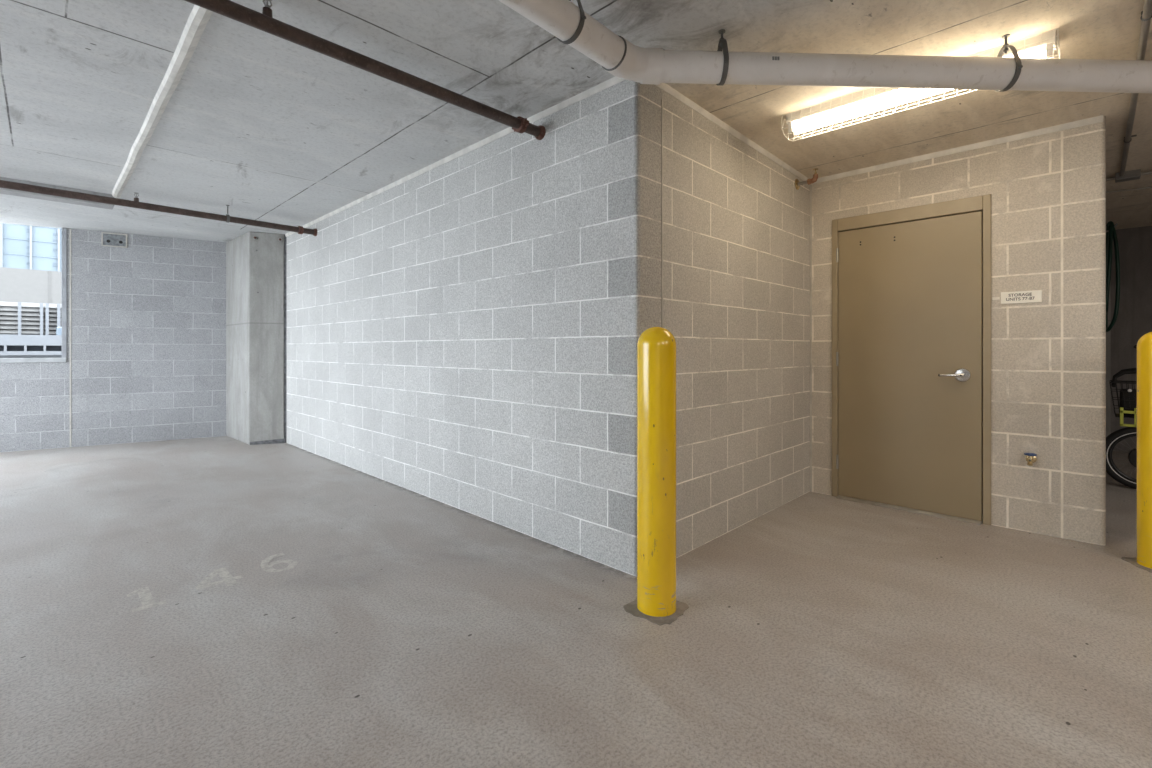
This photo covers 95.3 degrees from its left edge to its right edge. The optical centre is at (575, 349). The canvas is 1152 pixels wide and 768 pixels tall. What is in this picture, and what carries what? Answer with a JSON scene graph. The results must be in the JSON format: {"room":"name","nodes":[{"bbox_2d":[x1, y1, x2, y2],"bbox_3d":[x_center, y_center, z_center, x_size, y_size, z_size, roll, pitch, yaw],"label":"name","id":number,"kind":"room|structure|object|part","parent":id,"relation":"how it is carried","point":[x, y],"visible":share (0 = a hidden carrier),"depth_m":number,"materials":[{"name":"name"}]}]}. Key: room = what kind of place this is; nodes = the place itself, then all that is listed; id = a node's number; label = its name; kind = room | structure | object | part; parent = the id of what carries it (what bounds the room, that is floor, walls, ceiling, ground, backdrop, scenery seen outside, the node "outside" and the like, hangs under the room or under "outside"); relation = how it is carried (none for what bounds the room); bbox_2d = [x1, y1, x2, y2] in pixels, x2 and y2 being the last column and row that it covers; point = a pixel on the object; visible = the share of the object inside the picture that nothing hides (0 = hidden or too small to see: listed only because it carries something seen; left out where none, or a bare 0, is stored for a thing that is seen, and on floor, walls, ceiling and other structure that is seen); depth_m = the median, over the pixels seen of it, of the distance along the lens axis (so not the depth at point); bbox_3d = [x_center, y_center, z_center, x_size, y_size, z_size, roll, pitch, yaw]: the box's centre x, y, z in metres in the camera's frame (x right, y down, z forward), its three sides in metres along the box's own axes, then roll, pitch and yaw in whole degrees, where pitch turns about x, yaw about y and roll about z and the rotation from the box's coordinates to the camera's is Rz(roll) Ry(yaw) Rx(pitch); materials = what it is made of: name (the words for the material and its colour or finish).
{"room":"parking garage","nodes":[
{"label":"parking garage","id":0,"kind":"room"},
{"bbox_2d":[0,228,226,451],"bbox_3d":[-6.347,-0.139,6.043,6.020,2.575,0.200,0,0,-32],"label":"wall","id":1,"kind":"structure","parent":0,"point":[148,316],"depth_m":6.47,"materials":[{"name":"grey concrete"}]},
{"bbox_2d":[0,228,66,362],"bbox_3d":[-7.463,-0.638,5.348,3.390,1.575,0.240,0,0,-32],"label":"window","id":2,"kind":"structure","parent":1,"relation":"in","point":[3,358],"depth_m":6.13,"materials":[{"name":"grey metal"}]},
{"bbox_3d":[-7.495,0.076,5.357,3.345,0.035,0.150,0,0,-32],"label":"sill","id":3,"kind":"part","parent":2,"relation":"part of","materials":[{"name":"grey metal"}]},
{"bbox_3d":[-7.463,0.121,5.348,3.390,0.055,0.240,0,0,-32],"label":"sill","id":4,"kind":"part","parent":2,"relation":"part of","materials":[{"name":"grey concrete"}]},
{"bbox_2d":[70,229,70,446],"bbox_3d":[-5.948,-0.134,6.178,0.014,2.565,0.014,0,0,-32],"label":"trim","id":5,"kind":"structure","parent":1,"relation":"attached to","point":[70,229],"depth_m":6.17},
{"bbox_2d":[101,232,126,247],"bbox_3d":[-5.614,-1.331,6.391,0.237,0.164,0.046,0,0,-32],"label":"wall box","id":6,"kind":"object","parent":1,"relation":"attached to","point":[107,239],"visible":1,"depth_m":6.37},
{"bbox_2d":[287,80,637,575],"bbox_3d":[-1.564,-0.139,4.631,5.442,2.575,0.190,0,0,45],"label":"wall","id":7,"kind":"structure","parent":0,"point":[462,334],"depth_m":3.47,"materials":[{"name":"grey concrete"}]},
{"bbox_2d":[284,234,286,442],"bbox_3d":[-3.587,-0.139,6.554,0.158,2.575,0.148,0,0,-27],"label":"trim","id":8,"kind":"structure","parent":7,"relation":"attached to","point":[285,237],"depth_m":6.48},
{"bbox_2d":[285,77,625,236],"bbox_3d":[-1.630,-1.410,4.561,5.476,0.040,0.022,0,0,45],"label":"trim","id":9,"kind":"structure","parent":7,"relation":"attached to","point":[614,80],"depth_m":3.59,"materials":[{"name":"white paint"}]},
{"bbox_2d":[0,436,1151,767],"bbox_3d":[0.719,1.274,3.152,17.000,0.250,12.300,0,0,45],"label":"floor","id":10,"kind":"structure","parent":0,"point":[408,628],"depth_m":2.12,"materials":[{"name":"concrete"}]},
{"bbox_2d":[127,553,296,611],"bbox_3d":[-1.793,1.147,2.636,0.275,0.001,0.690,0,0,45],"label":"painted number","id":11,"kind":"object","parent":10,"relation":"on","point":[145,596],"visible":1,"depth_m":2.61,"materials":[{"name":"paint"}]},
{"bbox_2d":[226,232,283,444],"bbox_3d":[-4.100,-0.139,6.848,1.243,2.575,0.592,0,0,45],"label":"column","id":12,"kind":"structure","parent":10,"relation":"on","point":[254,268],"depth_m":6.43,"materials":[{"name":"concrete"}]},
{"bbox_2d":[250,438,284,444],"bbox_3d":[-3.762,1.121,6.408,0.373,0.055,0.033,0,0,-22],"label":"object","id":13,"kind":"structure","parent":12,"relation":"attached to","point":[275,441],"depth_m":6.40,"materials":[{"name":"grey concrete"}]},
{"bbox_2d":[623,327,688,625],"bbox_3d":[0.354,0.533,2.337,0.254,1.272,0.250,0,0,45],"label":"bollard","id":14,"kind":"object","parent":10,"relation":"on","point":[656,602],"visible":0.99,"depth_m":2.26,"materials":[{"name":"yellow metal"}]},
{"bbox_3d":[0.359,0.523,2.337,0.173,1.252,0.173,0,0,45],"label":"post","id":15,"kind":"part","parent":14,"relation":"part of","materials":[{"name":"yellow metal"}]},
{"bbox_2d":[1106,345,1136,488],"bbox_3d":[5.030,0.552,3.916,1.604,1.192,0.631,0,0,40],"label":"bicycle","id":16,"kind":"object","parent":10,"relation":"on","point":[1127,406],"visible":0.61,"depth_m":4.32,"materials":[{"name":"black metal"}]},
{"bbox_2d":[1109,380,1135,417],"bbox_3d":[4.599,0.408,4.313,0.307,0.290,0.307,0,0,45],"label":"basket","id":17,"kind":"object","parent":16,"relation":"on","point":[1127,406],"depth_m":4.27,"materials":[{"name":"black metal"}]},
{"bbox_3d":[4.713,0.209,4.369,0.365,0.203,0.044,0,0,45],"label":"carry handle","id":18,"kind":"part","parent":16,"relation":"part of","materials":[{"name":"black rubber"}]},
{"bbox_3d":[4.545,0.209,4.198,0.365,0.203,0.044,0,0,45],"label":"carry handle","id":19,"kind":"part","parent":16,"relation":"part of","materials":[{"name":"black rubber"}]},
{"bbox_2d":[1121,331,1151,572],"bbox_3d":[3.092,0.533,2.772,0.250,1.272,0.254,0,0,14],"label":"bollard","id":20,"kind":"object","parent":10,"relation":"on","point":[1143,559],"visible":0.97,"depth_m":2.78,"materials":[{"name":"metal"}]},
{"bbox_3d":[3.089,0.523,2.775,0.173,1.252,0.173,0,0,14],"label":"post","id":21,"kind":"part","parent":20,"relation":"part of","materials":[{"name":"yellow metal"}]},
{"bbox_2d":[0,0,1151,241],"bbox_3d":[0.968,-1.586,2.906,16.299,0.430,12.300,0,0,45],"label":"ceiling","id":22,"kind":"structure","parent":0,"point":[265,126],"depth_m":2.90,"materials":[{"name":"concrete"}]},
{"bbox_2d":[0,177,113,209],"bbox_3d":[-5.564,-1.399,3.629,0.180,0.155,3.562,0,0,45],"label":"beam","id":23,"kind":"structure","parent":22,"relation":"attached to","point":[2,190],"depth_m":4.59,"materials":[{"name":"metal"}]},
{"bbox_2d":[0,180,316,235],"bbox_3d":[-4.681,-1.337,3.923,0.118,0.185,5.201,0,0,45],"label":"pipe","id":24,"kind":"object","parent":22,"relation":"attached to","point":[3,184],"visible":1,"depth_m":4.71,"materials":[{"name":"metal"}]},
{"bbox_2d":[112,5,212,197],"bbox_3d":[-1.091,-1.415,1.742,9.000,0.027,0.078,0,0,45],"label":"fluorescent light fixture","id":25,"kind":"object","parent":22,"relation":"attached to","point":[199,17],"depth_m":2.80,"materials":[{"name":"white plastic"}]},
{"bbox_2d":[184,0,545,139],"bbox_3d":[-1.932,-1.341,1.419,0.118,0.157,4.911,0,0,45],"label":"pipe","id":26,"kind":"object","parent":22,"relation":"attached to","point":[264,21],"visible":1,"depth_m":2.34,"materials":[{"name":"metal"}]},
{"bbox_3d":[-1.244,-1.395,2.117,0.037,0.050,0.038,0,0,45],"label":"frame and deflector","id":27,"kind":"part","parent":26,"relation":"part of","materials":[{"name":"metal"}]},
{"bbox_2d":[262,7,272,17],"bbox_3d":[-1.244,-1.342,2.117,0.039,0.060,0.040,0,0,45],"label":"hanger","id":28,"kind":"object","parent":26,"relation":"attached to","point":[266,12],"depth_m":2.10,"materials":[{"name":"brown metal"}]},
{"bbox_2d":[499,0,1151,92],"bbox_3d":[1.341,-1.268,1.957,6.959,0.323,1.527,0,0,-18],"label":"drain pipe","id":29,"kind":"object","parent":22,"relation":"attached to","point":[569,23],"visible":1,"depth_m":2.29,"materials":[{"name":"white plastic"}]},
{"bbox_2d":[781,87,975,141],"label":"fluorescent light","id":30,"kind":"object","parent":22,"relation":"attached to","point":[864,99],"depth_m":2.89,"materials":[{"name":"white plastic"}]},
{"bbox_2d":[1002,28,1060,58],"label":"fluorescent light","id":31,"kind":"object","parent":22,"relation":"attached to","point":[1044,44],"depth_m":2.34,"materials":[{"name":"white plastic"}]},
{"bbox_3d":[2.135,-1.374,2.339,0.006,0.059,0.122,0,0,45],"label":"plate","id":32,"kind":"part","parent":31,"relation":"part of","materials":[{"name":"white metal"}]},
{"bbox_2d":[1106,0,1151,182],"bbox_3d":[3.772,-1.367,1.295,3.443,0.102,4.740,0,0,45],"label":"conduit","id":33,"kind":"object","parent":22,"relation":"attached to","point":[1146,14],"visible":0.98,"depth_m":2.97,"materials":[{"name":"metal"}]},
{"bbox_2d":[1106,186,1151,192],"bbox_3d":[5.599,-1.339,3.360,0.023,0.041,3.138,0,0,-44],"label":"cable","id":34,"kind":"object","parent":22,"relation":"attached to","point":[1149,186],"visible":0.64,"depth_m":4.37,"materials":[{"name":"metal"}]},
{"bbox_2d":[638,82,809,557],"bbox_3d":[1.038,-0.138,3.521,0.190,2.575,2.246,0,0,45],"label":"wall","id":35,"kind":"structure","parent":0,"point":[736,222],"depth_m":3.29,"materials":[{"name":"grey concrete"}]},
{"bbox_2d":[661,99,662,326],"bbox_3d":[0.459,-0.091,2.796,0.006,2.480,0.012,0,0,45],"label":"trim","id":36,"kind":"structure","parent":35,"relation":"attached to","point":[661,99],"depth_m":2.79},
{"bbox_2d":[656,83,808,180],"bbox_3d":[1.100,-1.383,3.447,0.022,0.095,2.265,0,0,45],"label":"trim","id":37,"kind":"structure","parent":35,"relation":"attached to","point":[663,86],"depth_m":3.28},
{"bbox_2d":[795,168,817,189],"bbox_3d":[1.768,-1.303,4.013,0.159,0.128,0.084,0,0,45],"label":"sprinkler","id":38,"kind":"object","parent":35,"relation":"attached to","point":[815,176],"visible":1,"depth_m":3.99,"materials":[{"name":"gold metal"}]},
{"bbox_2d":[811,116,1105,545],"bbox_3d":[2.495,-0.111,3.796,1.879,2.520,0.190,0,0,45],"label":"wall","id":39,"kind":"structure","parent":0,"point":[1022,177],"depth_m":3.30,"materials":[{"name":"grey concrete"}]},
{"bbox_2d":[810,185,811,491],"bbox_3d":[1.899,-0.091,4.248,0.015,2.480,0.006,0,0,45],"label":"trim","id":40,"kind":"structure","parent":39,"relation":"attached to","point":[810,185],"depth_m":4.24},
{"bbox_2d":[832,194,990,524],"bbox_3d":[2.383,0.066,3.800,0.987,2.167,0.200,0,0,45],"label":"door","id":41,"kind":"structure","parent":39,"relation":"in","point":[911,286],"depth_m":3.74,"materials":[{"name":"beige metal"}]},
{"bbox_3d":[2.542,0.171,3.548,0.135,0.028,0.062,0,0,45],"label":"lever","id":42,"kind":"part","parent":41,"relation":"part of","materials":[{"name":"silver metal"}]},
{"bbox_2d":[810,115,1102,184],"bbox_3d":[2.491,-1.355,3.664,1.679,0.040,0.022,0,0,45],"label":"trim","id":43,"kind":"structure","parent":39,"relation":"attached to","point":[1097,119],"depth_m":3.51,"materials":[{"name":"beige paint"}]},
{"bbox_2d":[1001,290,1041,303],"bbox_3d":[2.825,-0.334,3.333,0.199,0.075,0.008,0,0,45],"label":"door sign","id":44,"kind":"object","parent":39,"relation":"attached to","point":[1035,295],"visible":1,"depth_m":3.33,"materials":[{"name":"beige plastic"}]},
{"bbox_2d":[1024,453,1036,465],"bbox_3d":[2.831,0.683,3.272,0.063,0.077,0.085,0,0,45],"label":"tap","id":45,"kind":"object","parent":39,"relation":"attached to","point":[1030,458],"visible":1,"depth_m":3.26,"materials":[{"name":"gold metal"}]},
{"bbox_3d":[2.833,0.651,3.273,0.063,0.015,0.063,0,0,45],"label":"handle","id":46,"kind":"part","parent":45,"relation":"part of","materials":[{"name":"metal"}]},
{"bbox_2d":[1061,131,1062,537],"bbox_3d":[2.963,-0.091,3.201,0.012,2.480,0.005,0,0,45],"label":"trim","id":47,"kind":"structure","parent":39,"relation":"attached to","point":[1061,131],"depth_m":3.20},
{"bbox_2d":[1111,226,1151,451],"bbox_3d":[8.443,-0.111,3.895,6.837,2.520,0.200,0,0,45],"label":"wall","id":48,"kind":"structure","parent":0,"point":[1134,318],"depth_m":5.92,"materials":[{"name":"concrete"}]},
{"bbox_3d":[4.584,-0.111,4.714,0.190,2.520,4.050,0,0,45],"label":"wall","id":49,"kind":"structure","parent":0,"visible":0},
{"bbox_2d":[1106,280,1110,436],"bbox_3d":[5.991,-0.101,5.946,0.085,2.500,0.320,0,0,45],"label":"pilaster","id":50,"kind":"object","parent":49,"relation":"attached to","point":[1108,334],"visible":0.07,"depth_m":5.81,"materials":[{"name":"concrete"}]},
{"bbox_2d":[1106,221,1119,331],"bbox_3d":[5.150,-0.703,5.062,0.131,1.064,0.540,0,0,45],"label":"garden hose","id":51,"kind":"object","parent":49,"relation":"hanging from","point":[1111,236],"visible":0.8,"depth_m":5.00,"materials":[{"name":"rubber"}]},
{"label":"outside","id":52,"kind":"structure","parent":0,"visible":0},
{"bbox_3d":[-25.042,1.309,24.666,49.700,0.280,80.000,0,0,45],"label":"ground","id":53,"kind":"structure","parent":52,"visible":0},
{"bbox_2d":[0,267,61,303],"bbox_3d":[-14.350,-0.488,14.135,0.315,3.275,32.000,0,0,45],"label":"wall","id":54,"kind":"structure","parent":53,"relation":"on","point":[16,284],"depth_m":13.87,"materials":[{"name":"white concrete"}]},
{"bbox_2d":[0,223,61,271],"bbox_3d":[-32.719,-11.851,32.227,12.150,26.000,60.000,0,0,45],"label":"office tower","id":55,"kind":"structure","parent":53,"relation":"on","point":[21,246],"depth_m":27.69,"materials":[{"name":"glass"}]},
{"bbox_2d":[0,302,61,334],"bbox_3d":[-9.999,0.139,9.849,0.190,2.020,18.000,0,0,45],"label":"fence","id":56,"kind":"object","parent":53,"relation":"on","point":[16,318],"visible":0.14,"depth_m":9.73,"materials":[{"name":"white metal"}]},
{"bbox_3d":[-10.163,0.139,9.589,0.060,2.020,0.044,0,0,45],"label":"post","id":57,"kind":"part","parent":56,"relation":"part of","materials":[{"name":"white metal"}]},
{"bbox_3d":[-9.967,0.139,9.789,0.060,2.020,0.044,0,0,45],"label":"post","id":58,"kind":"part","parent":56,"relation":"part of","materials":[{"name":"grey metal"}]},
{"bbox_3d":[-9.914,0.139,9.842,0.060,2.020,0.044,0,0,45],"label":"post","id":59,"kind":"part","parent":56,"relation":"part of","materials":[{"name":"grey metal"}]},
{"bbox_3d":[-9.805,0.139,9.953,0.060,2.020,0.044,0,0,45],"label":"post","id":60,"kind":"part","parent":56,"relation":"part of","materials":[{"name":"white metal"}]},
{"bbox_2d":[0,334,61,354],"bbox_3d":[-8.637,0.457,8.507,0.254,1.385,18.000,0,0,45],"label":"parapet","id":61,"kind":"object","parent":53,"relation":"on","point":[10,344],"visible":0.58,"depth_m":8.34,"materials":[{"name":"grey concrete"}]},
{"bbox_2d":[56,327,61,334],"bbox_3d":[-9.364,0.379,9.624,0.350,1.580,0.230,0,0,45],"label":"planter box","id":62,"kind":"object","parent":53,"relation":"on","point":[58,329],"visible":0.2,"depth_m":9.45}
]}

